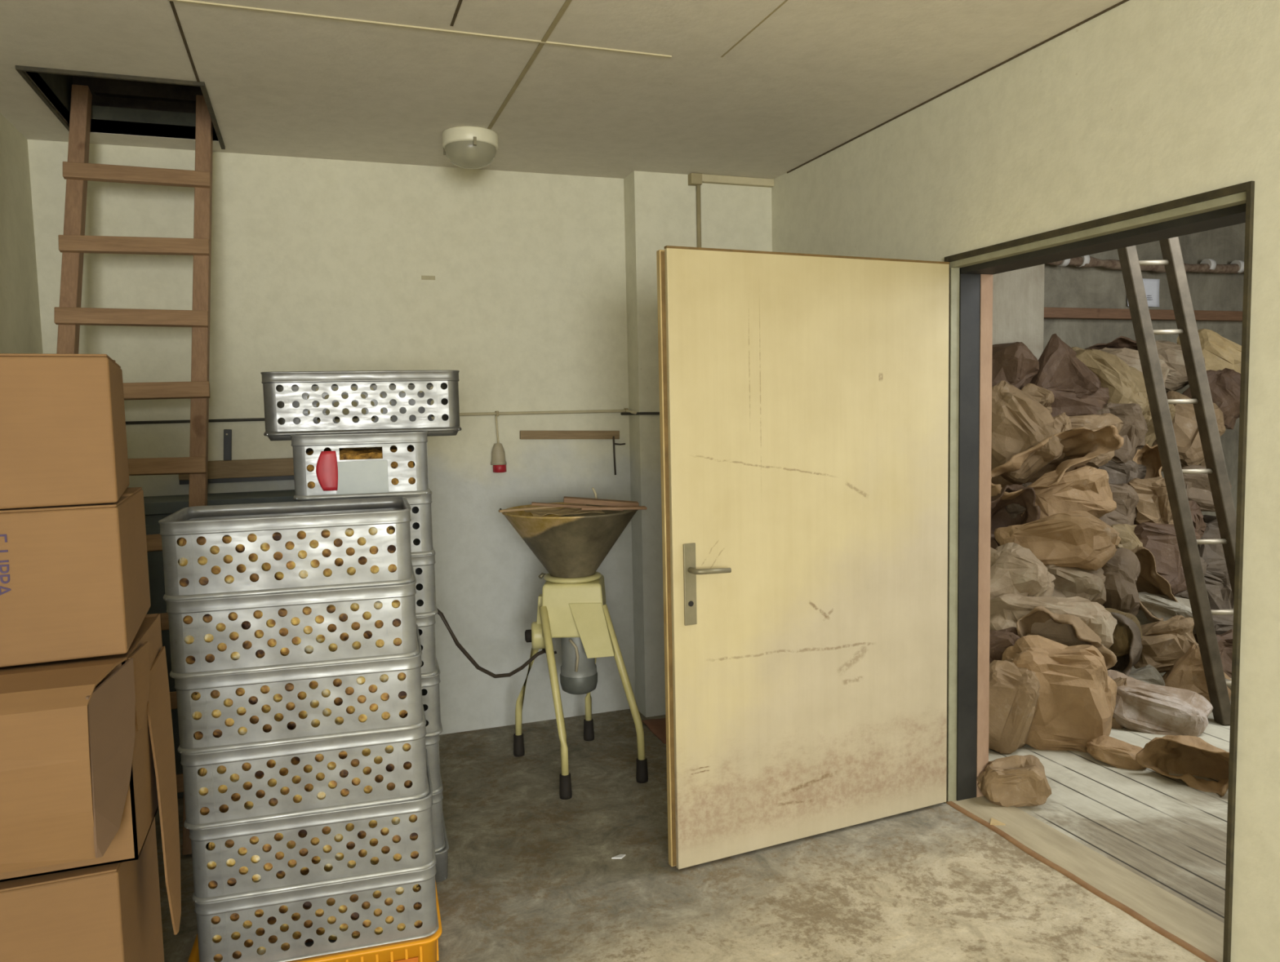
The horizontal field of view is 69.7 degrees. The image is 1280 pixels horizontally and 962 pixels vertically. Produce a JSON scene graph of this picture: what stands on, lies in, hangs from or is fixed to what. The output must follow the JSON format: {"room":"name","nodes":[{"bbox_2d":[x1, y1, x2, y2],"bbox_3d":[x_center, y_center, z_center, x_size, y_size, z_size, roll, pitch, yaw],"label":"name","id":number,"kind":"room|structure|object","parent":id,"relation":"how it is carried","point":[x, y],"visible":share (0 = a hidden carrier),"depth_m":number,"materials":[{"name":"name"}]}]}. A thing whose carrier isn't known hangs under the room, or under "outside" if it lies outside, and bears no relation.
{"room":"farm building","nodes":[
{"label":"farm building","id":0,"kind":"room"},
{"bbox_2d":[0,113,43,353],"bbox_3d":[-0.918,0.259,-0.463,0.100,2.565,8.711,-3,5,-19],"label":"wall","id":1,"kind":"structure","parent":0,"point":[20,331],"depth_m":3.35,"materials":[{"name":"beige paint"}]},
{"bbox_2d":[72,75,203,113],"bbox_3d":[-1.800,-1.656,3.239,1.100,0.600,1.380,-3,5,-19],"label":"trim","id":2,"kind":"structure","parent":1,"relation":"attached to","point":[107,92],"depth_m":3.79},
{"bbox_2d":[27,139,635,735],"bbox_3d":[-0.928,-0.114,4.206,3.228,2.565,0.120,-3,5,-19],"label":"wall","id":3,"kind":"structure","parent":0,"point":[317,264],"depth_m":4.11,"materials":[{"name":"paint"}]},
{"bbox_2d":[15,65,225,149],"bbox_3d":[-1.785,-1.300,3.248,0.524,0.012,0.762,-3,5,-19],"label":"trim","id":4,"kind":"structure","parent":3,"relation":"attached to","point":[21,70],"depth_m":2.94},
{"bbox_2d":[26,71,217,141],"bbox_3d":[-1.782,-1.613,3.196,0.560,0.619,0.740,-3,5,-19],"label":"trim","id":5,"kind":"structure","parent":3,"relation":"attached to","point":[60,85],"depth_m":3.49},
{"bbox_2d":[178,457,293,484],"bbox_3d":[-1.566,-0.048,3.881,0.680,0.090,0.070,-3,5,-19],"label":"plank","id":6,"kind":"object","parent":3,"relation":"attached to","point":[264,469],"visible":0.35,"depth_m":3.82,"materials":[{"name":"brown wood"}]},
{"bbox_2d":[125,408,659,424],"bbox_3d":[-0.839,-0.284,4.072,3.121,0.042,0.168,-3,5,-19],"label":"pipe","id":7,"kind":"object","parent":3,"relation":"attached to","point":[625,411],"visible":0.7,"depth_m":4.21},
{"bbox_2d":[490,416,506,472],"bbox_3d":[-0.648,-0.168,4.195,0.072,0.258,0.072,-3,5,-19],"label":"connector","id":8,"kind":"object","parent":7,"relation":"hanging from","point":[498,461],"visible":1,"depth_m":4.18,"materials":[{"name":"plastic"}]},
{"bbox_2d":[520,431,619,439],"bbox_3d":[-0.327,-0.217,4.334,0.483,0.054,0.028,-3,5,-19],"label":"batten","id":9,"kind":"object","parent":3,"relation":"attached to","point":[523,434],"visible":1,"depth_m":4.32,"materials":[{"name":"brown wood"}]},
{"bbox_2d":[0,0,1123,178],"bbox_3d":[0.557,-1.123,0.017,3.328,0.050,8.811,-3,5,-19],"label":"ceiling","id":10,"kind":"structure","parent":0,"point":[814,77],"depth_m":2.91,"materials":[{"name":"paint"}]},
{"bbox_2d":[167,0,671,57],"bbox_3d":[-0.563,-1.279,2.611,1.400,0.004,0.009,-3,5,-19],"label":"trim","id":11,"kind":"structure","parent":10,"relation":"attached to","point":[180,1],"depth_m":2.58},
{"bbox_2d":[441,126,497,169],"bbox_3d":[-0.663,-1.294,3.605,0.216,0.129,0.221,-3,5,-19],"label":"ceiling lamp","id":12,"kind":"object","parent":10,"relation":"attached to","point":[470,148],"visible":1,"depth_m":3.53,"materials":[{"name":"ceramic"}]},
{"bbox_2d":[487,0,572,128],"bbox_3d":[-0.175,-1.271,2.400,0.014,0.003,2.400,-3,5,-19],"label":"trim","id":13,"kind":"structure","parent":10,"relation":"attached to","point":[566,3],"depth_m":2.83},
{"bbox_2d":[155,709,1205,961],"bbox_3d":[0.571,1.510,0.213,3.238,0.100,8.811,-3,5,-19],"label":"floor","id":14,"kind":"structure","parent":0,"point":[533,876],"depth_m":2.84,"materials":[{"name":"concrete"}]},
{"bbox_2d":[0,817,164,961],"bbox_3d":[-1.253,1.021,1.713,0.600,0.711,0.460,-3,5,-21],"label":"carton","id":15,"kind":"object","parent":14,"relation":"on","point":[109,913],"visible":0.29,"depth_m":1.57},
{"bbox_2d":[0,613,181,935],"bbox_3d":[-1.208,0.609,1.612,0.681,0.610,0.562,-3,5,-19],"label":"carton","id":16,"kind":"object","parent":15,"relation":"on","point":[87,762],"visible":1,"depth_m":1.49,"materials":[{"name":"cardboard"}]},
{"bbox_2d":[0,487,151,667],"bbox_3d":[-1.236,0.169,1.636,0.600,0.257,0.422,-3,5,-23],"label":"carton","id":17,"kind":"object","parent":16,"relation":"on","point":[74,581],"visible":1,"depth_m":1.53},
{"bbox_2d":[0,353,129,509],"bbox_3d":[-1.236,-0.085,1.599,0.580,0.249,0.420,-4,5,-26],"label":"carton","id":18,"kind":"object","parent":17,"relation":"on","point":[63,433],"visible":1,"depth_m":1.51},
{"bbox_2d":[53,84,213,855],"bbox_3d":[-1.816,-0.095,3.269,0.625,2.713,0.697,-3,5,-19],"label":"wooden ladder","id":19,"kind":"object","parent":14,"relation":"on","point":[69,316],"visible":0.42,"depth_m":3.33,"materials":[{"name":"brown wood"}]},
{"bbox_2d":[143,489,297,799],"bbox_3d":[-1.756,0.646,3.711,1.035,1.165,0.335,-3,5,-19],"label":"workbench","id":20,"kind":"object","parent":14,"relation":"on","point":[157,508],"visible":0.02,"depth_m":3.53,"materials":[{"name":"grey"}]},
{"bbox_2d":[187,880,442,961],"bbox_3d":[-0.881,1.254,2.548,0.632,0.100,0.436,-3,5,-16],"label":"crate","id":21,"kind":"object","parent":14,"relation":"on","point":[425,949],"visible":0.21,"depth_m":2.40,"materials":[{"name":"plastic"}]},
{"bbox_2d":[193,837,439,961],"bbox_3d":[-0.874,1.123,2.545,0.596,0.208,0.400,-3,5,-16],"label":"crate","id":22,"kind":"object","parent":21,"relation":"on","point":[270,904],"visible":0.52,"depth_m":2.36,"materials":[{"name":"metal"}]},
{"bbox_2d":[189,748,435,903],"bbox_3d":[-0.880,0.933,2.531,0.596,0.208,0.400,-3,5,-16],"label":"crate","id":23,"kind":"object","parent":22,"relation":"on","point":[265,831],"visible":0.62,"depth_m":2.34,"materials":[{"name":"metal"}]},
{"bbox_2d":[180,706,429,830],"bbox_3d":[-0.895,0.744,2.516,0.596,0.208,0.400,-3,5,-16],"label":"crate","id":24,"kind":"object","parent":23,"relation":"on","point":[282,754],"visible":0.66,"depth_m":2.32,"materials":[{"name":"metal"}]},
{"bbox_2d":[174,624,425,754],"bbox_3d":[-0.900,0.555,2.500,0.596,0.208,0.400,-2,5,-15],"label":"crate","id":25,"kind":"object","parent":24,"relation":"on","point":[371,671],"visible":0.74,"depth_m":2.31,"materials":[{"name":"metal"}]},
{"bbox_2d":[165,563,419,679],"bbox_3d":[-0.913,0.366,2.483,0.596,0.208,0.400,-3,5,-16],"label":"crate","id":26,"kind":"object","parent":25,"relation":"on","point":[269,604],"visible":0.77,"depth_m":2.29,"materials":[{"name":"metal"}]},
{"bbox_2d":[158,497,413,600],"bbox_3d":[-0.925,0.176,2.475,0.596,0.208,0.400,-3,5,-16],"label":"crate","id":27,"kind":"object","parent":26,"relation":"on","point":[212,522],"visible":0.94,"depth_m":2.30,"materials":[{"name":"metal"}]},
{"bbox_2d":[177,525,396,586],"bbox_3d":[-0.927,0.184,2.474,0.561,0.141,0.363,-3,5,-16],"label":"contents","id":28,"kind":"object","parent":27,"relation":"in","point":[349,532],"visible":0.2,"depth_m":2.31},
{"bbox_2d":[182,600,401,664],"bbox_3d":[-0.912,0.373,2.484,0.560,0.141,0.363,-3,5,-16],"label":"contents","id":29,"kind":"object","parent":26,"relation":"in","point":[233,616],"visible":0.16,"depth_m":2.31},
{"bbox_2d":[191,672,407,740],"bbox_3d":[-0.903,0.563,2.499,0.554,0.140,0.365,-2,5,-15],"label":"potatoes","id":30,"kind":"object","parent":25,"relation":"in","point":[241,711],"visible":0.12,"depth_m":2.35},
{"bbox_2d":[197,743,412,815],"bbox_3d":[-0.893,0.752,2.514,0.566,0.141,0.371,-3,5,-16],"label":"potatoes","id":31,"kind":"object","parent":24,"relation":"in","point":[406,747],"visible":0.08,"depth_m":2.37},
{"bbox_2d":[205,814,418,888],"bbox_3d":[-0.880,0.941,2.530,0.561,0.140,0.369,-3,5,-16],"label":"potatoes","id":32,"kind":"object","parent":23,"relation":"in","point":[396,820],"visible":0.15,"depth_m":2.37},
{"bbox_2d":[211,884,422,961],"bbox_3d":[-0.874,1.131,2.546,0.562,0.140,0.368,-3,5,-16],"label":"potatoes","id":33,"kind":"object","parent":22,"relation":"in","point":[307,905],"visible":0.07,"depth_m":2.39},
{"bbox_2d":[435,812,448,882],"bbox_3d":[-0.885,1.208,3.145,0.416,0.098,0.612,-3,5,-16],"label":"crate","id":34,"kind":"object","parent":14,"relation":"on","point":[441,875],"visible":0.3,"depth_m":2.91,"materials":[{"name":"metal"}]},
{"bbox_2d":[431,773,445,852],"bbox_3d":[-0.889,1.076,3.140,0.400,0.208,0.596,-3,5,-16],"label":"crate","id":35,"kind":"object","parent":34,"relation":"on","point":[437,807],"visible":0.06,"depth_m":2.91,"materials":[{"name":"metal"}]},
{"bbox_2d":[425,734,442,794],"bbox_3d":[-0.898,0.886,3.127,0.400,0.208,0.596,-3,5,-16],"label":"crate","id":36,"kind":"object","parent":35,"relation":"on","point":[432,744],"visible":0.16,"depth_m":2.90,"materials":[{"name":"metal"}]},
{"bbox_2d":[421,657,442,737],"bbox_3d":[-0.894,0.697,3.105,0.400,0.208,0.596,-3,5,-16],"label":"crate","id":37,"kind":"object","parent":36,"relation":"on","point":[429,685],"visible":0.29,"depth_m":2.88,"materials":[{"name":"metal"}]},
{"bbox_2d":[416,615,438,677],"bbox_3d":[-0.903,0.508,3.091,0.400,0.208,0.596,-3,5,-16],"label":"crate","id":38,"kind":"object","parent":37,"relation":"on","point":[426,624],"visible":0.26,"depth_m":2.86,"materials":[{"name":"metal"}]},
{"bbox_2d":[411,549,438,617],"bbox_3d":[-0.902,0.318,3.081,0.400,0.208,0.596,-3,5,-16],"label":"crate","id":39,"kind":"object","parent":38,"relation":"on","point":[423,566],"visible":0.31,"depth_m":2.85,"materials":[{"name":"metal"}]},
{"bbox_2d":[297,488,434,555],"bbox_3d":[-0.911,0.129,3.067,0.400,0.208,0.596,-3,5,-16],"label":"crate","id":40,"kind":"object","parent":39,"relation":"on","point":[420,524],"visible":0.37,"depth_m":2.83,"materials":[{"name":"metal"}]},
{"bbox_2d":[290,431,430,501],"bbox_3d":[-0.915,-0.060,3.042,0.400,0.208,0.598,-3,5,-16],"label":"crate","id":41,"kind":"object","parent":40,"relation":"on","point":[333,477],"visible":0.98,"depth_m":2.76,"materials":[{"name":"metal"}]},
{"bbox_2d":[306,445,415,488],"bbox_3d":[-0.919,-0.046,3.040,0.330,0.133,0.520,-2,5,-15],"label":"grain","id":42,"kind":"object","parent":41,"relation":"in","point":[355,453],"visible":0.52,"depth_m":2.82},
{"bbox_2d":[260,370,462,440],"bbox_3d":[-0.912,-0.250,3.035,0.596,0.208,0.400,-3,5,-17],"label":"crate","id":43,"kind":"object","parent":41,"relation":"on","point":[282,397],"visible":1,"depth_m":2.86,"materials":[{"name":"metal"}]},
{"bbox_2d":[502,502,648,799],"bbox_3d":[-0.267,0.651,3.776,0.558,1.080,0.579,-4,5,-30],"label":"mill","id":44,"kind":"object","parent":14,"relation":"on","point":[572,607],"visible":0.96,"depth_m":3.64,"materials":[{"name":"metal"}]},
{"bbox_2d":[436,608,545,678],"bbox_3d":[-0.830,0.797,3.803,0.764,0.804,0.504,3,6,42],"label":"power cable","id":45,"kind":"object","parent":44,"relation":"attached to","point":[440,614],"visible":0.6,"depth_m":3.48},
{"bbox_2d":[524,622,545,649],"bbox_3d":[-0.421,0.631,3.752,0.099,0.112,0.119,-3,5,-19],"label":"switch","id":46,"kind":"object","parent":44,"relation":"attached to","point":[534,636],"depth_m":3.71,"materials":[{"name":"beige plastic"}]},
{"bbox_2d":[563,496,639,506],"bbox_3d":[-0.157,0.085,3.697,0.300,0.050,0.070,-2,5,-5],"label":"wood board","id":47,"kind":"object","parent":44,"relation":"on","point":[589,501],"visible":0.83,"depth_m":3.67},
{"bbox_2d":[623,170,772,717],"bbox_3d":[0.307,-0.164,4.500,0.703,2.565,0.150,-3,5,-19],"label":"wall pier","id":48,"kind":"object","parent":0,"point":[660,208],"visible":0.43,"depth_m":4.35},
{"bbox_2d":[702,173,773,187],"bbox_3d":[0.440,-1.425,4.360,0.427,0.035,0.031,-3,5,-19],"label":"trim","id":49,"kind":"structure","parent":48,"relation":"attached to","point":[707,179],"depth_m":4.35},
{"bbox_2d":[992,264,1044,360],"bbox_3d":[1.516,-0.508,5.747,2.187,3.000,0.350,-3,5,-19],"label":"wall","id":50,"kind":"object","parent":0,"point":[1018,295],"depth_m":5.84,"materials":[{"name":"paint"}]},
{"bbox_2d":[771,0,1279,961],"bbox_3d":[2.005,-0.141,1.026,0.178,3.000,9.600,-3,5,-19],"label":"wall","id":51,"kind":"structure","parent":0,"point":[1140,104],"depth_m":2.51,"materials":[{"name":"beige paint"}]},
{"bbox_2d":[786,0,1128,173],"bbox_3d":[1.241,-1.328,2.743,0.004,0.006,3.300,-3,5,-19],"label":"trim","id":52,"kind":"structure","parent":51,"relation":"attached to","point":[1123,1],"depth_m":3.06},
{"bbox_2d":[976,274,992,797],"bbox_3d":[1.198,-0.319,3.469,0.052,3.000,0.312,-3,5,-19],"label":"trim","id":53,"kind":"structure","parent":51,"relation":"attached to","point":[986,280],"depth_m":3.36,"materials":[{"name":"paint"}]},
{"bbox_2d":[946,801,1217,961],"bbox_3d":[1.332,1.225,2.888,0.037,0.007,1.105,-3,5,-19],"label":"trim","id":54,"kind":"structure","parent":51,"relation":"attached to","point":[1200,954],"depth_m":2.78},
{"bbox_2d":[952,795,1224,961],"bbox_3d":[1.423,1.247,2.922,0.180,0.056,1.105,-3,5,-19],"label":"threshold","id":55,"kind":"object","parent":51,"relation":"attached to","point":[1198,929],"depth_m":2.84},
{"bbox_2d":[943,181,1254,961],"bbox_3d":[1.313,0.236,2.812,0.050,1.992,1.135,-3,5,-19],"label":"door frame","id":56,"kind":"structure","parent":51,"relation":"in","point":[1244,193],"depth_m":2.52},
{"bbox_2d":[656,245,949,869],"bbox_3d":[0.604,0.236,3.069,1.126,1.958,0.103,-3,5,-24],"label":"door","id":57,"kind":"structure","parent":56,"relation":"attached to","point":[804,397],"depth_m":3.04,"materials":[{"name":"beige paint"}]},
{"bbox_2d":[956,203,1245,800],"bbox_3d":[1.402,0.239,2.841,0.138,1.978,1.105,-3,5,-19],"label":"trim","id":58,"kind":"structure","parent":51,"relation":"attached to","point":[969,276],"depth_m":3.31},
{"bbox_2d":[988,666,1230,923],"bbox_3d":[4.099,1.102,4.365,5.875,0.100,4.900,-3,5,-19],"label":"floor","id":59,"kind":"structure","parent":0,"point":[1171,834],"depth_m":3.26,"materials":[{"name":"grey wood"}]},
{"bbox_2d":[988,658,1039,754],"bbox_3d":[1.554,0.978,3.938,0.302,0.442,0.238,1,5,31],"label":"sack","id":60,"kind":"object","parent":59,"relation":"on","point":[1014,693],"visible":0.55,"depth_m":3.83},
{"bbox_2d":[977,755,1051,807],"bbox_3d":[1.383,1.117,3.407,0.257,0.186,0.170,0,5,14],"label":"sack","id":61,"kind":"object","parent":59,"relation":"on","point":[1016,781],"visible":0.97,"depth_m":3.35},
{"bbox_2d":[1001,635,1117,753],"bbox_3d":[1.807,0.923,3.986,0.526,0.475,0.398,-1,5,4],"label":"sack","id":62,"kind":"object","parent":59,"relation":"on","point":[1076,704],"visible":0.71,"depth_m":3.84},
{"bbox_2d":[989,626,1025,664],"bbox_3d":[1.675,0.826,4.223,0.260,0.295,0.210,0,5,20],"label":"sack","id":63,"kind":"object","parent":62,"relation":"on","point":[1000,640],"visible":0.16,"depth_m":4.15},
{"bbox_2d":[1016,605,1117,669],"bbox_3d":[1.910,0.762,4.195,0.448,0.419,0.294,0,5,19],"label":"sack","id":64,"kind":"object","parent":62,"relation":"on","point":[1040,614],"visible":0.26,"depth_m":4.14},
{"bbox_2d":[989,593,1118,648],"bbox_3d":[1.919,0.679,4.380,0.658,0.300,0.384,0,5,18],"label":"sack","id":65,"kind":"object","parent":64,"relation":"on","point":[1006,609],"visible":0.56,"depth_m":4.24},
{"bbox_2d":[990,542,1055,599],"bbox_3d":[1.824,0.504,4.515,0.394,0.395,0.300,0,5,20],"label":"sack","id":66,"kind":"object","parent":65,"relation":"on","point":[1015,569],"visible":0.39,"depth_m":4.40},
{"bbox_2d":[1045,564,1106,605],"bbox_3d":[2.148,0.537,4.649,0.391,0.368,0.278,2,5,31],"label":"sack","id":67,"kind":"object","parent":65,"relation":"on","point":[1068,582],"visible":0.25,"depth_m":4.53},
{"bbox_2d":[994,510,1120,570],"bbox_3d":[2.130,0.323,4.715,0.588,0.371,0.364,2,6,35],"label":"sack","id":68,"kind":"object","parent":67,"relation":"on","point":[1079,540],"visible":0.74,"depth_m":4.55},
{"bbox_2d":[990,484,1040,549],"bbox_3d":[1.922,0.202,4.866,0.300,0.366,0.276,-2,5,-6],"label":"sack","id":69,"kind":"object","parent":68,"relation":"on","point":[1000,517],"visible":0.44,"depth_m":4.89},
{"bbox_2d":[1021,464,1116,519],"bbox_3d":[2.279,0.087,4.955,0.537,0.347,0.338,0,5,14],"label":"sack","id":70,"kind":"object","parent":68,"relation":"on","point":[1084,487],"visible":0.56,"depth_m":4.82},
{"bbox_2d":[991,425,1124,500],"bbox_3d":[2.157,-0.095,4.952,0.699,0.403,0.388,-2,5,-5],"label":"sack","id":71,"kind":"object","parent":70,"relation":"on","point":[1082,445],"visible":0.66,"depth_m":4.89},
{"bbox_2d":[991,380,1063,484],"bbox_3d":[2.080,-0.271,5.122,0.533,0.579,0.406,2,5,31],"label":"sack","id":72,"kind":"object","parent":71,"relation":"on","point":[1020,422],"visible":0.57,"depth_m":4.96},
{"bbox_2d":[1085,735,1146,770],"bbox_3d":[1.952,1.110,3.757,0.238,0.109,0.163,2,5,32],"label":"sack","id":73,"kind":"object","parent":59,"relation":"on","point":[1113,752],"visible":0.82,"depth_m":3.71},
{"bbox_2d":[1115,664,1164,686],"bbox_3d":[2.374,0.995,4.393,0.257,0.218,0.196,2,6,37],"label":"sack","id":74,"kind":"object","parent":59,"relation":"on","point":[1148,674],"visible":0.2,"depth_m":4.34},
{"bbox_2d":[1105,608,1142,659],"bbox_3d":[2.226,0.754,4.467,0.383,0.280,0.260,2,6,38],"label":"sack","id":75,"kind":"object","parent":74,"relation":"on","point":[1122,635],"visible":0.23,"depth_m":4.31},
{"bbox_2d":[1106,612,1142,676],"bbox_3d":[2.240,0.807,4.347,0.238,0.398,0.231,-3,5,-24],"label":"sack","id":76,"kind":"object","parent":74,"relation":"on","point":[1124,664],"visible":0.32,"depth_m":4.28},
{"bbox_2d":[1107,670,1213,737],"bbox_3d":[2.310,1.024,4.158,0.497,0.278,0.264,1,5,26],"label":"sack","id":77,"kind":"object","parent":59,"relation":"on","point":[1140,706],"visible":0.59,"depth_m":4.07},
{"bbox_2d":[1117,236,1236,725],"bbox_3d":[2.502,-0.216,4.206,0.769,2.627,0.195,2,5,33],"label":"metal ladder","id":78,"kind":"object","parent":59,"relation":"on","point":[1173,262],"visible":0.55,"depth_m":4.18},
{"bbox_2d":[1135,735,1229,796],"bbox_3d":[2.140,1.088,3.544,0.198,0.219,0.360,-5,6,-41],"label":"sack","id":79,"kind":"object","parent":59,"relation":"on","point":[1188,756],"visible":0.85,"depth_m":3.60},
{"bbox_2d":[1162,642,1231,702],"bbox_3d":[2.649,0.949,4.436,0.366,0.354,0.247,1,5,21],"label":"sack","id":80,"kind":"object","parent":59,"relation":"on","point":[1188,673],"visible":0.33,"depth_m":4.37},
{"bbox_2d":[1133,615,1198,673],"bbox_3d":[2.588,0.816,4.561,0.337,0.307,0.250,0,5,12],"label":"sack","id":81,"kind":"object","parent":80,"relation":"on","point":[1164,643],"visible":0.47,"depth_m":4.48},
{"bbox_2d":[1101,547,1140,616],"bbox_3d":[2.401,0.550,4.692,0.312,0.420,0.320,-6,6,-44],"label":"sack","id":82,"kind":"object","parent":81,"relation":"on","point":[1122,572],"visible":0.38,"depth_m":4.56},
{"bbox_2d":[1135,591,1195,634],"bbox_3d":[2.721,0.685,4.794,0.244,0.203,0.431,-5,6,-40],"label":"sack","id":83,"kind":"object","parent":81,"relation":"on","point":[1160,606],"visible":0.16,"depth_m":4.71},
{"bbox_2d":[1129,546,1177,622],"bbox_3d":[2.625,0.534,4.787,0.286,0.386,0.270,0,5,14],"label":"sack","id":84,"kind":"object","parent":83,"relation":"on","point":[1148,580],"visible":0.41,"depth_m":4.80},
{"bbox_2d":[1133,522,1200,595],"bbox_3d":[2.802,0.415,5.009,0.419,0.398,0.331,1,5,25],"label":"sack","id":85,"kind":"object","parent":83,"relation":"on","point":[1161,540],"visible":0.29,"depth_m":4.89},
{"bbox_2d":[1110,524,1142,550],"bbox_3d":[2.627,0.361,5.047,0.264,0.284,0.223,3,6,42],"label":"sack","id":86,"kind":"object","parent":85,"relation":"on","point":[1129,540],"visible":0.23,"depth_m":4.95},
{"bbox_2d":[1098,484,1138,525],"bbox_3d":[2.617,0.162,5.128,0.302,0.313,0.253,-1,5,6],"label":"sack","id":87,"kind":"object","parent":86,"relation":"on","point":[1126,498],"visible":0.43,"depth_m":5.02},
{"bbox_2d":[1127,476,1173,524],"bbox_3d":[2.844,0.146,5.138,0.336,0.363,0.294,3,6,42],"label":"sack","id":88,"kind":"object","parent":85,"relation":"on","point":[1153,506],"visible":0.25,"depth_m":5.03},
{"bbox_2d":[1095,460,1146,484],"bbox_3d":[2.756,-0.020,5.389,0.355,0.281,0.258,2,6,35],"label":"sack","id":89,"kind":"object","parent":88,"relation":"on","point":[1118,473],"visible":0.24,"depth_m":5.28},
{"bbox_2d":[1068,413,1124,467],"bbox_3d":[2.497,-0.213,5.289,0.499,0.350,0.326,0,5,10],"label":"sack","id":90,"kind":"object","parent":89,"relation":"on","point":[1089,421],"visible":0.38,"depth_m":5.16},
{"bbox_2d":[1046,386,1109,417],"bbox_3d":[2.587,-0.434,5.555,0.666,0.328,0.407,0,5,18],"label":"sack","id":91,"kind":"object","parent":90,"relation":"on","point":[1065,401],"visible":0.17,"depth_m":5.38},
{"bbox_2d":[991,342,1039,390],"bbox_3d":[2.208,-0.655,5.553,0.283,0.363,0.390,-6,6,-44],"label":"sack","id":92,"kind":"object","parent":91,"relation":"on","point":[1014,363],"visible":0.51,"depth_m":5.43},
{"bbox_2d":[1021,383,1054,413],"bbox_3d":[2.325,-0.445,5.449,0.238,0.267,0.200,1,5,23],"label":"sack","id":93,"kind":"object","parent":91,"relation":"on","point":[1044,397],"visible":0.44,"depth_m":5.37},
{"bbox_2d":[1030,333,1101,399],"bbox_3d":[2.539,-0.637,5.550,0.455,0.507,0.319,2,5,32],"label":"sack","id":94,"kind":"object","parent":91,"relation":"on","point":[1059,364],"visible":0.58,"depth_m":5.47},
{"bbox_2d":[1073,348,1149,419],"bbox_3d":[2.773,-0.524,5.536,0.566,0.566,0.384,2,6,38],"label":"sack","id":95,"kind":"object","parent":91,"relation":"on","point":[1126,384],"visible":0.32,"depth_m":5.35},
{"bbox_2d":[1097,402,1147,463],"bbox_3d":[2.793,-0.266,5.390,0.328,0.390,0.291,1,5,25],"label":"sack","id":96,"kind":"object","parent":89,"relation":"on","point":[1134,430],"visible":0.55,"depth_m":5.27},
{"bbox_2d":[1144,399,1175,447],"bbox_3d":[3.032,-0.365,5.628,0.412,0.475,0.313,3,6,39],"label":"sack","id":97,"kind":"object","parent":89,"relation":"on","point":[1150,437],"visible":0.12,"depth_m":5.48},
{"bbox_2d":[1098,347,1169,385],"bbox_3d":[3.075,-0.685,5.870,0.541,0.344,0.344,-1,5,7],"label":"sack","id":98,"kind":"object","parent":97,"relation":"on","point":[1130,357],"visible":0.2,"depth_m":5.71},
{"bbox_2d":[1132,444,1162,479],"bbox_3d":[2.947,-0.066,5.298,0.188,0.302,0.177,-5,6,-38],"label":"sack","id":99,"kind":"object","parent":88,"relation":"on","point":[1148,456],"visible":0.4,"depth_m":5.36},
{"bbox_2d":[1212,614,1233,635],"bbox_3d":[3.138,0.883,4.977,0.309,0.364,0.289,0,5,10],"label":"sack","id":100,"kind":"object","parent":59,"relation":"on","point":[1223,624],"visible":0.05,"depth_m":4.88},
{"bbox_2d":[1204,564,1233,609],"bbox_3d":[3.263,0.656,5.204,0.290,0.344,0.231,2,7,38],"label":"sack","id":101,"kind":"object","parent":100,"relation":"on","point":[1216,578],"visible":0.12,"depth_m":5.12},
{"bbox_2d":[1197,515,1226,567],"bbox_3d":[3.478,0.399,5.566,0.330,0.426,0.309,-1,5,7],"label":"sack","id":102,"kind":"object","parent":101,"relation":"on","point":[1212,554],"visible":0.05,"depth_m":5.45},
{"bbox_2d":[1182,465,1231,511],"bbox_3d":[3.353,0.042,5.520,0.340,0.290,0.229,0,5,20],"label":"sack","id":103,"kind":"object","parent":102,"relation":"on","point":[1197,487],"visible":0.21,"depth_m":5.43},
{"bbox_2d":[1151,391,1226,471],"bbox_3d":[3.430,-0.308,5.769,0.368,0.520,0.403,-5,6,-40],"label":"sack","id":104,"kind":"object","parent":103,"relation":"on","point":[1184,424],"visible":0.34,"depth_m":5.66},
{"bbox_2d":[1181,368,1240,429],"bbox_3d":[3.671,-0.491,5.917,0.507,0.464,0.331,1,5,28],"label":"sack","id":105,"kind":"object","parent":104,"relation":"on","point":[1224,384],"visible":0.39,"depth_m":5.76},
{"bbox_2d":[1155,340,1205,392],"bbox_3d":[3.482,-0.762,6.085,0.443,0.359,0.297,0,5,12],"label":"sack","id":106,"kind":"object","parent":105,"relation":"on","point":[1176,380],"visible":0.27,"depth_m":5.97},
{"bbox_2d":[1177,328,1241,373],"bbox_3d":[3.905,-0.811,6.233,0.525,0.435,0.383,1,5,23],"label":"sack","id":107,"kind":"object","parent":105,"relation":"on","point":[1219,353],"visible":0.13,"depth_m":6.08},
{"bbox_2d":[1216,629,1232,678],"bbox_3d":[3.055,0.924,4.786,0.223,0.295,0.203,0,5,16],"label":"sack","id":108,"kind":"object","parent":59,"relation":"on","point":[1224,641],"visible":0.09,"depth_m":4.72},
{"bbox_2d":[1043,222,1245,516],"bbox_3d":[3.198,-0.611,6.580,5.935,3.000,0.100,-3,5,-19],"label":"wall","id":109,"kind":"structure","parent":0,"point":[1068,286],"depth_m":6.69,"materials":[{"name":"paint"}]},
{"bbox_2d":[1044,307,1242,321],"bbox_3d":[3.970,-1.211,6.722,3.130,0.070,0.070,-3,5,-19],"label":"beam","id":110,"kind":"structure","parent":109,"relation":"attached to","point":[1049,313],"depth_m":6.49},
{"bbox_2d":[1045,254,1244,273],"bbox_3d":[4.057,-1.571,6.690,3.248,0.131,0.096,-3,5,-19],"label":"pipe","id":111,"kind":"object","parent":109,"relation":"attached to","point":[1206,265],"visible":0.54,"depth_m":6.53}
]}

